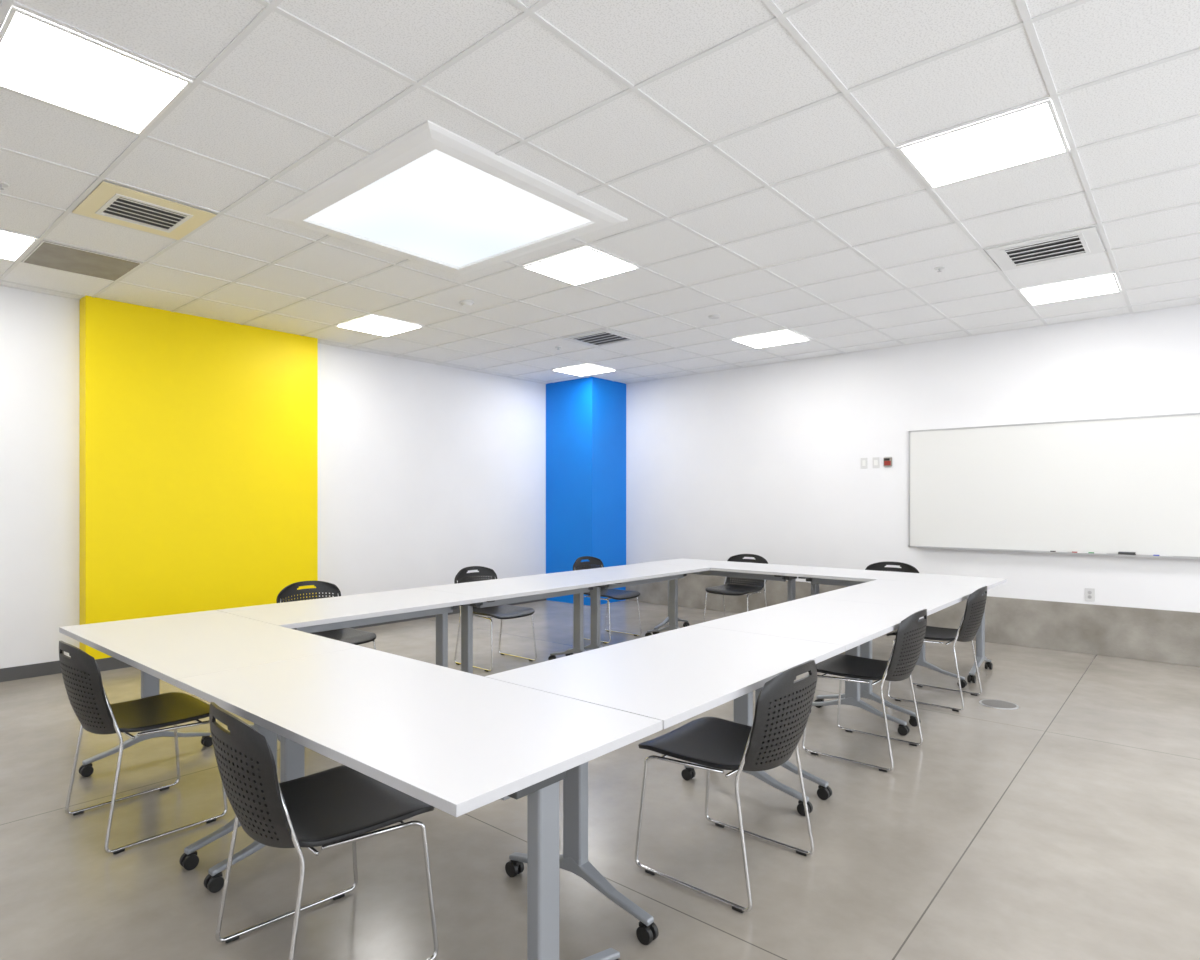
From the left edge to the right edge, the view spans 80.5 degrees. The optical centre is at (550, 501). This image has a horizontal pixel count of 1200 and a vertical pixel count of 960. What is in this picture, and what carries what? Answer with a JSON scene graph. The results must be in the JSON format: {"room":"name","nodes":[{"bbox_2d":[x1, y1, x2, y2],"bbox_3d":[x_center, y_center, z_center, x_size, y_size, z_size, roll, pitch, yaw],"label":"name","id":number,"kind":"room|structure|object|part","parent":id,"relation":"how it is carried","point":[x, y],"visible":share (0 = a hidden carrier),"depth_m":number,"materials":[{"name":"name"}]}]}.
{"room":"meeting room","nodes":[
{"label":"meeting room","id":0,"kind":"room"},
{"bbox_2d":[79,295,317,658],"bbox_3d":[-3.077,-0.140,6.404,0.170,3.000,2.005,0,0,42],"label":"wall","id":1,"kind":"structure","parent":0,"point":[198,436],"depth_m":6.19,"materials":[{"name":"paint"}]},
{"bbox_2d":[0,286,545,668],"bbox_3d":[-2.722,-0.140,6.991,0.100,3.000,9.430,0,0,42],"label":"wall","id":2,"kind":"structure","parent":0,"point":[428,473],"depth_m":7.64,"materials":[{"name":"white paint"}]},
{"bbox_2d":[0,598,545,681],"bbox_3d":[-2.872,1.310,6.619,0.182,0.100,8.480,0,0,42],"label":"baseboard","id":3,"kind":"structure","parent":2,"relation":"attached to","point":[47,668],"depth_m":5.58,"materials":[{"name":"grey rubber"}]},
{"bbox_2d":[546,377,625,605],"bbox_3d":[0.485,-0.140,9.803,0.830,3.000,0.750,0,0,42],"label":"wall","id":4,"kind":"structure","parent":0,"point":[586,417],"depth_m":9.52,"materials":[{"name":"paint"}]},
{"bbox_2d":[0,0,1199,383],"bbox_3d":[0.736,-1.665,3.822,9.480,0.050,9.430,0,0,42],"label":"ceiling","id":5,"kind":"structure","parent":0,"point":[526,80],"depth_m":3.33,"materials":[{"name":"tile"}]},
{"bbox_2d":[0,181,8,189],"bbox_3d":[-2.834,-1.627,3.642,0.068,0.026,0.068,0,0,42],"label":"sprinkler","id":6,"kind":"object","parent":5,"relation":"attached to","point":[2,184],"visible":1,"depth_m":3.64,"materials":[{"name":"white metal"}]},
{"bbox_2d":[0,231,37,261],"bbox_3d":[-3.598,-1.631,4.384,0.584,0.006,0.568,0,0,42],"label":"recessed light","id":7,"kind":"object","parent":5,"relation":"in","point":[13,247],"visible":1,"depth_m":4.49,"materials":[{"name":"white plastic"}]},
{"bbox_2d":[21,241,142,281],"bbox_3d":[-3.198,-1.631,4.822,0.584,0.006,0.566,0,0,42],"label":"vent","id":8,"kind":"object","parent":5,"relation":"attached to","point":[46,254],"visible":1,"depth_m":4.81,"materials":[{"name":"grey metal"}]},
{"bbox_2d":[0,6,192,135],"bbox_3d":[-1.799,-1.631,2.736,0.584,0.006,0.568,0,0,42],"label":"recessed light","id":9,"kind":"object","parent":5,"relation":"in","point":[42,60],"visible":1,"depth_m":2.71,"materials":[{"name":"white plastic"}]},
{"bbox_2d":[72,181,215,239],"bbox_3d":[-2.298,-1.628,3.997,0.564,0.013,0.564,0,0,42],"label":"ceiling vent","id":10,"kind":"object","parent":5,"relation":"in","point":[108,202],"visible":1,"depth_m":3.97,"materials":[{"name":"beige metal"}]},
{"bbox_2d":[335,315,422,336],"bbox_3d":[-1.595,-1.631,6.570,0.584,0.006,0.568,0,0,42],"label":"recessed light","id":11,"kind":"object","parent":5,"relation":"in","point":[372,324],"visible":1,"depth_m":6.56,"materials":[{"name":"white plastic"}]},
{"bbox_2d":[267,120,627,274],"bbox_3d":[-0.588,-1.624,4.065,1.480,0.032,1.440,0,0,42],"label":"ceiling light","id":12,"kind":"object","parent":5,"relation":"attached to","point":[432,196],"visible":1,"depth_m":3.90,"materials":[{"name":"white plastic"}]},
{"bbox_2d":[459,300,473,306],"bbox_3d":[-0.692,-1.625,5.802,0.119,0.030,0.119,0,0,42],"label":"smoke detector","id":13,"kind":"object","parent":5,"relation":"attached to","point":[466,303],"visible":1,"depth_m":5.77,"materials":[{"name":"white plastic"}]},
{"bbox_2d":[522,246,638,285],"bbox_3d":[0.204,-1.631,4.922,0.584,0.006,0.568,0,0,42],"label":"recessed light","id":14,"kind":"object","parent":5,"relation":"in","point":[585,264],"visible":1,"depth_m":4.89,"materials":[{"name":"white plastic"}]},
{"bbox_2d":[552,364,616,375],"bbox_3d":[0.408,-1.631,8.756,0.584,0.006,0.568,0,0,42],"label":"recessed light","id":15,"kind":"object","parent":5,"relation":"in","point":[585,369],"visible":1,"depth_m":8.76,"materials":[{"name":"white plastic"}]},
{"bbox_2d":[0,0,1199,383],"bbox_3d":[0.736,-1.637,3.822,9.280,0.006,9.230,0,0,42],"label":"grid","id":16,"kind":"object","parent":5,"relation":"attached to","point":[1027,21],"depth_m":3.60,"materials":[{"name":"white metal"}]},
{"bbox_2d":[562,329,640,347],"bbox_3d":[0.506,-1.628,7.058,0.564,0.013,0.564,0,0,42],"label":"ceiling vent","id":17,"kind":"object","parent":5,"relation":"in","point":[604,337],"visible":1,"depth_m":7.04,"materials":[{"name":"white metal"}]},
{"bbox_2d":[708,314,720,318],"bbox_3d":[1.441,-1.632,6.235,0.109,0.016,0.109,0,0,42],"label":"sprinkler","id":18,"kind":"object","parent":5,"relation":"attached to","point":[714,316],"visible":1,"depth_m":6.21,"materials":[{"name":"white"}]},
{"bbox_2d":[730,330,809,348],"bbox_3d":[2.207,-1.631,7.108,0.584,0.006,0.568,0,0,42],"label":"recessed light","id":19,"kind":"object","parent":5,"relation":"in","point":[782,337],"visible":1,"depth_m":7.09,"materials":[{"name":"white plastic"}]},
{"bbox_2d":[934,266,944,271],"bbox_3d":[2.721,-1.627,4.953,0.068,0.026,0.068,0,0,42],"label":"sprinkler","id":20,"kind":"object","parent":5,"relation":"attached to","point":[939,268],"visible":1,"depth_m":4.95,"materials":[{"name":"white metal"}]},
{"bbox_2d":[897,99,1069,188],"bbox_3d":[2.003,-1.631,3.273,0.584,0.006,0.568,0,0,42],"label":"recessed light","id":21,"kind":"object","parent":5,"relation":"in","point":[1034,132],"visible":1,"depth_m":3.25,"materials":[{"name":"white plastic"}]},
{"bbox_2d":[985,226,1103,270],"bbox_3d":[3.205,-1.627,4.585,0.564,0.013,0.564,0,0,42],"label":"ceiling vent","id":22,"kind":"object","parent":5,"relation":"in","point":[1086,241],"visible":1,"depth_m":4.56,"materials":[{"name":"white metal"}]},
{"bbox_2d":[1018,273,1120,305],"bbox_3d":[4.006,-1.631,5.460,0.584,0.006,0.568,0,0,42],"label":"recessed light","id":23,"kind":"object","parent":5,"relation":"in","point":[1104,284],"visible":1,"depth_m":5.45,"materials":[{"name":"white plastic"}]},
{"bbox_2d":[0,600,1199,959],"bbox_3d":[0.736,1.407,3.822,9.480,0.106,9.430,0,0,42],"label":"floor","id":24,"kind":"structure","parent":0,"point":[1064,824],"depth_m":2.82,"materials":[{"name":"concrete"}]},
{"bbox_2d":[59,641,227,853],"bbox_3d":[-1.758,0.960,3.039,0.528,0.797,0.578,0,0,41],"label":"chair","id":25,"kind":"object","parent":24,"relation":"on","point":[81,674],"visible":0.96,"depth_m":2.87,"materials":[{"name":"black plastic"}]},
{"bbox_3d":[-1.904,0.746,2.873,0.490,0.368,0.136,0,0,41],"label":"backrest","id":26,"kind":"part","parent":25,"relation":"part of","materials":[{"name":"black plastic"}]},
{"bbox_3d":[-1.925,1.006,3.195,0.068,0.696,0.492,0,0,41],"label":"frame","id":27,"kind":"part","parent":25,"relation":"part of","materials":[{"name":"silver metal"}]},
{"bbox_3d":[-1.724,0.918,3.078,0.484,0.062,0.476,0,0,41],"label":"seat","id":28,"kind":"part","parent":25,"relation":"part of","materials":[{"name":"black plastic"}]},
{"bbox_3d":[-1.583,1.006,2.894,0.068,0.696,0.492,0,0,41],"label":"frame","id":29,"kind":"part","parent":25,"relation":"part of","materials":[{"name":"silver metal"}]},
{"bbox_2d":[59,610,361,869],"bbox_3d":[-1.630,0.992,3.284,1.528,0.737,0.758,0,0,42],"label":"folding table","id":30,"kind":"object","parent":24,"relation":"on","point":[167,648],"visible":0.71,"depth_m":3.13,"materials":[{"name":"white laminate"}]},
{"bbox_3d":[-2.112,0.962,3.726,0.048,0.557,0.080,0,0,43],"label":"leg","id":31,"kind":"part","parent":30,"relation":"part of","materials":[{"name":"silver metal"}]},
{"bbox_3d":[-1.147,0.962,2.842,0.048,0.557,0.080,0,0,43],"label":"leg","id":32,"kind":"part","parent":30,"relation":"part of","materials":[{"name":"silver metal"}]},
{"bbox_2d":[209,702,438,959],"bbox_3d":[-0.693,0.960,2.117,0.578,0.797,0.528,0,0,-42],"label":"chair","id":33,"kind":"object","parent":24,"relation":"on","point":[339,805],"visible":0.98,"depth_m":1.99,"materials":[{"name":"black plastic"}]},
{"bbox_3d":[-0.857,0.746,1.968,0.136,0.368,0.490,0,0,-42],"label":"backrest","id":34,"kind":"part","parent":33,"relation":"part of","materials":[{"name":"black plastic"}]},
{"bbox_3d":[-0.841,1.006,2.290,0.492,0.696,0.068,0,0,-42],"label":"frame","id":35,"kind":"part","parent":33,"relation":"part of","materials":[{"name":"silver metal"}]},
{"bbox_3d":[-0.655,0.918,2.152,0.476,0.062,0.484,0,0,-42],"label":"seat","id":36,"kind":"part","parent":33,"relation":"part of","materials":[{"name":"black plastic"}]},
{"bbox_3d":[-0.535,1.006,1.954,0.492,0.696,0.068,0,0,-42],"label":"frame","id":37,"kind":"part","parent":33,"relation":"part of","materials":[{"name":"silver metal"}]},
{"bbox_2d":[276,581,375,649],"bbox_3d":[-1.533,0.960,4.836,0.578,0.797,0.528,0,0,42],"label":"chair","id":38,"kind":"object","parent":24,"relation":"on","point":[348,635],"visible":0.34,"depth_m":4.94,"materials":[{"name":"black plastic"}]},
{"bbox_3d":[-1.696,0.746,4.985,0.136,0.368,0.490,0,0,43],"label":"backrest","id":39,"kind":"part","parent":38,"relation":"part of","materials":[{"name":"black plastic"}]},
{"bbox_3d":[-1.495,0.918,4.801,0.475,0.062,0.484,0,0,43],"label":"seat","id":40,"kind":"part","parent":38,"relation":"part of","materials":[{"name":"black plastic"}]},
{"bbox_2d":[217,588,486,740],"bbox_3d":[-1.175,0.992,4.350,0.758,0.737,1.422,0,0,42],"label":"folding table","id":41,"kind":"object","parent":24,"relation":"on","point":[331,613],"visible":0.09,"depth_m":4.26,"materials":[{"name":"white laminate"}]},
{"bbox_3d":[-0.736,0.962,4.763,0.080,0.557,0.048,0,0,43],"label":"leg","id":42,"kind":"part","parent":41,"relation":"part of","materials":[{"name":"silver metal"}]},
{"bbox_2d":[176,647,661,959],"bbox_3d":[-0.502,0.992,2.250,1.528,0.737,0.758,0,0,42],"label":"folding table","id":43,"kind":"object","parent":24,"relation":"on","point":[456,742],"visible":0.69,"depth_m":1.97,"materials":[{"name":"white laminate"}]},
{"bbox_3d":[-0.984,0.962,2.692,0.048,0.557,0.080,0,0,43],"label":"leg","id":44,"kind":"part","parent":43,"relation":"part of","materials":[{"name":"silver metal"}]},
{"bbox_3d":[-0.019,0.962,1.808,0.048,0.557,0.080,0,0,43],"label":"leg","id":45,"kind":"part","parent":43,"relation":"part of","materials":[{"name":"silver metal"}]},
{"bbox_2d":[454,566,536,671],"bbox_3d":[-0.479,0.960,5.986,0.578,0.797,0.528,0,0,42],"label":"chair","id":46,"kind":"object","parent":24,"relation":"on","point":[505,611],"visible":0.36,"depth_m":6.00,"materials":[{"name":"black plastic"}]},
{"bbox_3d":[-0.627,1.006,5.814,0.492,0.696,0.068,0,0,43],"label":"frame","id":47,"kind":"part","parent":46,"relation":"part of","materials":[{"name":"silver metal"}]},
{"bbox_3d":[-0.642,0.746,6.136,0.136,0.368,0.490,0,0,43],"label":"backrest","id":48,"kind":"part","parent":46,"relation":"part of","materials":[{"name":"black plastic"}]},
{"bbox_3d":[-0.441,0.918,5.952,0.475,0.062,0.484,0,0,43],"label":"seat","id":49,"kind":"part","parent":46,"relation":"part of","materials":[{"name":"black plastic"}]},
{"bbox_3d":[-0.320,1.006,6.149,0.492,0.696,0.068,0,0,43],"label":"frame","id":50,"kind":"part","parent":46,"relation":"part of","materials":[{"name":"silver metal"}]},
{"bbox_2d":[420,573,618,673],"bbox_3d":[-0.213,0.992,5.400,0.758,0.737,1.422,0,0,42],"label":"folding table","id":51,"kind":"object","parent":24,"relation":"on","point":[503,591],"visible":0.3,"depth_m":5.28,"materials":[{"name":"white laminate"}]},
{"bbox_3d":[-0.586,0.962,4.926,0.080,0.557,0.048,0,0,43],"label":"leg","id":52,"kind":"part","parent":51,"relation":"part of","materials":[{"name":"silver metal"}]},
{"bbox_3d":[0.226,0.962,5.812,0.080,0.557,0.048,0,0,43],"label":"leg","id":53,"kind":"part","parent":51,"relation":"part of","materials":[{"name":"silver metal"}]},
{"bbox_2d":[573,556,641,643],"bbox_3d":[0.555,0.960,7.114,0.578,0.797,0.528,0,0,42],"label":"chair","id":54,"kind":"object","parent":24,"relation":"on","point":[593,562],"visible":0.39,"depth_m":7.14,"materials":[{"name":"black plastic"}]},
{"bbox_3d":[0.392,0.746,7.264,0.136,0.368,0.490,0,0,43],"label":"backrest","id":55,"kind":"part","parent":54,"relation":"part of","materials":[{"name":"black plastic"}]},
{"bbox_3d":[0.406,1.006,6.942,0.492,0.696,0.068,0,0,43],"label":"frame","id":56,"kind":"part","parent":54,"relation":"part of","materials":[{"name":"silver metal"}]},
{"bbox_3d":[0.593,0.918,7.080,0.475,0.062,0.484,0,0,43],"label":"seat","id":57,"kind":"part","parent":54,"relation":"part of","materials":[{"name":"black plastic"}]},
{"bbox_3d":[0.714,1.006,7.277,0.492,0.696,0.068,0,0,43],"label":"frame","id":58,"kind":"part","parent":54,"relation":"part of","materials":[{"name":"silver metal"}]},
{"bbox_2d":[552,563,709,655],"bbox_3d":[0.749,0.992,6.449,0.758,0.737,1.422,0,0,42],"label":"folding table","id":59,"kind":"object","parent":24,"relation":"on","point":[641,573],"visible":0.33,"depth_m":6.29,"materials":[{"name":"white laminate"}]},
{"bbox_3d":[0.376,0.962,5.976,0.080,0.557,0.048,0,0,43],"label":"leg","id":60,"kind":"part","parent":59,"relation":"part of","materials":[{"name":"silver metal"}]},
{"bbox_3d":[1.188,0.962,6.862,0.080,0.557,0.048,0,0,43],"label":"leg","id":61,"kind":"part","parent":59,"relation":"part of","materials":[{"name":"silver metal"}]},
{"bbox_2d":[484,625,844,944],"bbox_3d":[0.520,0.992,2.799,0.758,0.737,1.422,0,0,42],"label":"folding table","id":62,"kind":"object","parent":24,"relation":"on","point":[672,677],"visible":0.84,"depth_m":2.56,"materials":[{"name":"white laminate"}]},
{"bbox_3d":[0.083,0.962,2.384,0.080,0.557,0.048,0,0,42],"label":"leg","id":63,"kind":"part","parent":62,"relation":"part of","materials":[{"name":"silver metal"}]},
{"bbox_3d":[0.890,0.962,3.274,0.080,0.557,0.048,0,0,42],"label":"leg","id":64,"kind":"part","parent":62,"relation":"part of","materials":[{"name":"silver metal"}]},
{"bbox_2d":[635,660,816,912],"bbox_3d":[0.671,0.960,2.654,0.578,0.797,0.528,0,0,42],"label":"chair","id":65,"kind":"object","parent":24,"relation":"on","point":[783,704],"visible":1,"depth_m":2.49,"materials":[{"name":"black plastic"}]},
{"bbox_3d":[0.512,1.006,2.491,0.492,0.696,0.068,0,0,43],"label":"frame","id":66,"kind":"part","parent":65,"relation":"part of","materials":[{"name":"silver metal"}]},
{"bbox_3d":[0.633,0.918,2.688,0.475,0.062,0.484,0,0,43],"label":"seat","id":67,"kind":"part","parent":65,"relation":"part of","materials":[{"name":"black plastic"}]},
{"bbox_3d":[0.820,1.006,2.826,0.492,0.696,0.068,0,0,43],"label":"frame","id":68,"kind":"part","parent":65,"relation":"part of","materials":[{"name":"silver metal"}]},
{"bbox_3d":[0.834,0.746,2.504,0.136,0.368,0.490,0,0,43],"label":"backrest","id":69,"kind":"part","parent":65,"relation":"part of","materials":[{"name":"black plastic"}]},
{"bbox_2d":[645,558,816,633],"bbox_3d":[1.753,0.992,7.012,1.528,0.737,0.758,0,0,42],"label":"folding table","id":70,"kind":"object","parent":24,"relation":"on","point":[776,572],"visible":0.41,"depth_m":6.83,"materials":[{"name":"white laminate"}]},
{"bbox_3d":[1.271,0.962,7.454,0.048,0.557,0.080,0,0,43],"label":"leg","id":71,"kind":"part","parent":70,"relation":"part of","materials":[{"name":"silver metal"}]},
{"bbox_3d":[2.235,0.962,6.571,0.048,0.557,0.080,0,0,43],"label":"leg","id":72,"kind":"part","parent":70,"relation":"part of","materials":[{"name":"silver metal"}]},
{"bbox_2d":[703,554,767,621],"bbox_3d":[1.953,0.960,7.430,0.528,0.797,0.578,0,0,42],"label":"chair","id":73,"kind":"object","parent":24,"relation":"on","point":[739,587],"visible":0.53,"depth_m":7.51,"materials":[{"name":"black plastic"}]},
{"bbox_3d":[1.780,1.006,7.579,0.068,0.696,0.492,0,0,43],"label":"frame","id":74,"kind":"part","parent":73,"relation":"part of","materials":[{"name":"silver metal"}]},
{"bbox_3d":[1.918,0.918,7.392,0.484,0.062,0.475,0,0,43],"label":"seat","id":75,"kind":"part","parent":73,"relation":"part of","materials":[{"name":"black plastic"}]},
{"bbox_3d":[2.102,0.746,7.593,0.490,0.368,0.136,0,0,43],"label":"backrest","id":76,"kind":"part","parent":73,"relation":"part of","materials":[{"name":"black plastic"}]},
{"bbox_3d":[2.116,1.006,7.271,0.068,0.696,0.492,0,0,43],"label":"frame","id":77,"kind":"part","parent":73,"relation":"part of","materials":[{"name":"silver metal"}]},
{"bbox_2d":[695,597,933,799],"bbox_3d":[1.476,0.992,3.853,0.758,0.737,1.422,0,0,42],"label":"folding table","id":78,"kind":"object","parent":24,"relation":"on","point":[851,624],"visible":0.56,"depth_m":3.75,"materials":[{"name":"white laminate"}]},
{"bbox_3d":[1.039,0.962,3.438,0.080,0.557,0.048,0,0,42],"label":"leg","id":79,"kind":"part","parent":78,"relation":"part of","materials":[{"name":"silver metal"}]},
{"bbox_3d":[1.846,0.962,4.329,0.080,0.557,0.048,0,0,42],"label":"leg","id":80,"kind":"part","parent":78,"relation":"part of","materials":[{"name":"silver metal"}]},
{"bbox_2d":[802,609,926,771],"bbox_3d":[1.726,0.960,3.871,0.578,0.797,0.528,0,0,42],"label":"chair","id":81,"kind":"object","parent":24,"relation":"on","point":[910,633],"visible":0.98,"depth_m":3.69,"materials":[{"name":"black plastic"}]},
{"bbox_3d":[1.567,1.006,3.708,0.492,0.696,0.068,0,0,43],"label":"frame","id":82,"kind":"part","parent":81,"relation":"part of","materials":[{"name":"silver metal"}]},
{"bbox_3d":[1.688,0.918,3.906,0.475,0.062,0.484,0,0,43],"label":"seat","id":83,"kind":"part","parent":81,"relation":"part of","materials":[{"name":"black plastic"}]},
{"bbox_3d":[1.874,1.006,4.043,0.492,0.696,0.068,0,0,43],"label":"frame","id":84,"kind":"part","parent":81,"relation":"part of","materials":[{"name":"silver metal"}]},
{"bbox_3d":[1.889,0.746,3.722,0.136,0.368,0.490,0,0,43],"label":"backrest","id":85,"kind":"part","parent":81,"relation":"part of","materials":[{"name":"black plastic"}]},
{"bbox_2d":[865,562,918,572],"bbox_3d":[3.029,0.960,6.444,0.528,0.797,0.578,0,0,42],"label":"chair","id":86,"kind":"object","parent":24,"relation":"on","point":[880,566],"visible":0.24,"depth_m":6.65,"materials":[{"name":"black plastic"}]},
{"bbox_2d":[809,579,980,726],"bbox_3d":[2.432,0.992,4.908,0.758,0.737,1.422,0,0,42],"label":"folding table","id":87,"kind":"object","parent":24,"relation":"on","point":[937,597],"visible":0.52,"depth_m":4.71,"materials":[{"name":"white laminate"}]},
{"bbox_3d":[1.995,0.962,4.493,0.080,0.557,0.048,0,0,42],"label":"leg","id":88,"kind":"part","parent":87,"relation":"part of","materials":[{"name":"silver metal"}]},
{"bbox_3d":[2.802,0.962,5.383,0.080,0.557,0.048,0,0,42],"label":"leg","id":89,"kind":"part","parent":87,"relation":"part of","materials":[{"name":"silver metal"}]},
{"bbox_2d":[786,567,1006,682],"bbox_3d":[2.881,0.992,5.979,1.528,0.737,0.758,0,0,42],"label":"folding table","id":90,"kind":"object","parent":24,"relation":"on","point":[819,575],"visible":0.59,"depth_m":5.85,"materials":[{"name":"white laminate"}]},
{"bbox_3d":[2.399,0.962,6.421,0.048,0.557,0.080,0,0,43],"label":"leg","id":91,"kind":"part","parent":90,"relation":"part of","materials":[{"name":"silver metal"}]},
{"bbox_3d":[3.364,0.962,5.537,0.048,0.557,0.080,0,0,43],"label":"leg","id":92,"kind":"part","parent":90,"relation":"part of","materials":[{"name":"silver metal"}]},
{"bbox_2d":[886,586,986,711],"bbox_3d":[2.679,0.960,4.896,0.578,0.797,0.528,0,0,42],"label":"chair","id":93,"kind":"object","parent":24,"relation":"on","point":[971,620],"visible":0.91,"depth_m":4.68,"materials":[{"name":"black plastic"}]},
{"bbox_3d":[2.641,0.918,4.931,0.475,0.062,0.484,0,0,43],"label":"seat","id":94,"kind":"part","parent":93,"relation":"part of","materials":[{"name":"black plastic"}]},
{"bbox_3d":[2.520,1.006,4.734,0.492,0.696,0.068,0,0,43],"label":"frame","id":95,"kind":"part","parent":93,"relation":"part of","materials":[{"name":"silver metal"}]},
{"bbox_3d":[2.828,1.006,5.069,0.492,0.696,0.068,0,0,43],"label":"frame","id":96,"kind":"part","parent":93,"relation":"part of","materials":[{"name":"silver metal"}]},
{"bbox_3d":[2.842,0.746,4.747,0.136,0.368,0.490,0,0,43],"label":"backrest","id":97,"kind":"part","parent":93,"relation":"part of","materials":[{"name":"black plastic"}]},
{"bbox_3d":[3.006,1.355,4.746,0.199,0.002,0.199,0,0,42],"label":"lid","id":98,"kind":"part","parent":24,"relation":"part of","materials":[{"name":"grey metal"}]},
{"bbox_2d":[626,304,1199,612],"bbox_3d":[3.887,-0.140,7.262,9.280,3.000,0.100,0,0,42],"label":"wall","id":99,"kind":"structure","parent":0,"point":[764,461],"depth_m":7.60,"materials":[{"name":"white paint"}]},
{"bbox_2d":[861,458,867,468],"bbox_3d":[3.385,-0.420,7.646,0.072,0.116,0.012,0,0,42],"label":"wall switch","id":100,"kind":"object","parent":99,"relation":"attached to","point":[864,461],"visible":1,"depth_m":7.64,"materials":[{"name":"white plastic"}]},
{"bbox_2d":[873,457,879,467],"bbox_3d":[3.476,-0.420,7.561,0.072,0.116,0.014,0,0,42],"label":"wall control","id":101,"kind":"object","parent":99,"relation":"attached to","point":[876,460],"visible":1,"depth_m":7.56,"materials":[{"name":"white plastic"}]},
{"bbox_2d":[884,456,891,466],"bbox_3d":[3.562,-0.425,7.475,0.084,0.116,0.026,0,0,42],"label":"fire alarm","id":102,"kind":"object","parent":99,"relation":"attached to","point":[888,459],"visible":1,"depth_m":7.46,"materials":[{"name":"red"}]},
{"bbox_2d":[626,574,1199,666],"bbox_3d":[4.153,1.137,6.938,8.450,0.445,0.018,0,0,42],"label":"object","id":103,"kind":"structure","parent":99,"relation":"attached to","point":[1155,635],"depth_m":6.50,"materials":[{"name":"concrete"}]},
{"bbox_2d":[909,413,1199,559],"bbox_3d":[4.593,-0.133,6.493,2.440,1.208,0.077,0,0,42],"label":"whiteboard","id":104,"kind":"object","parent":99,"relation":"attached to","point":[1110,486],"visible":1,"depth_m":6.46,"materials":[{"name":"white"}]},
{"bbox_2d":[917,547,1199,559],"bbox_3d":[4.588,0.463,6.487,2.240,0.016,0.060,0,0,43],"label":"marker tray","id":105,"kind":"object","parent":104,"relation":"on","point":[1003,549],"depth_m":6.37,"materials":[{"name":"silver metal"}]},
{"bbox_2d":[1118,552,1135,554],"bbox_3d":[4.988,0.449,6.124,0.120,0.032,0.050,0,0,42],"label":"eraser","id":106,"kind":"object","parent":105,"relation":"on","point":[1121,553],"visible":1,"depth_m":6.11,"materials":[{"name":"black plastic"}]},
{"bbox_2d":[1085,588,1094,601],"bbox_3d":[4.823,0.830,6.329,0.072,0.116,0.010,0,0,42],"label":"power outlet","id":107,"kind":"object","parent":99,"relation":"attached to","point":[1089,592],"visible":1,"depth_m":6.33,"materials":[{"name":"white plastic"}]}
]}

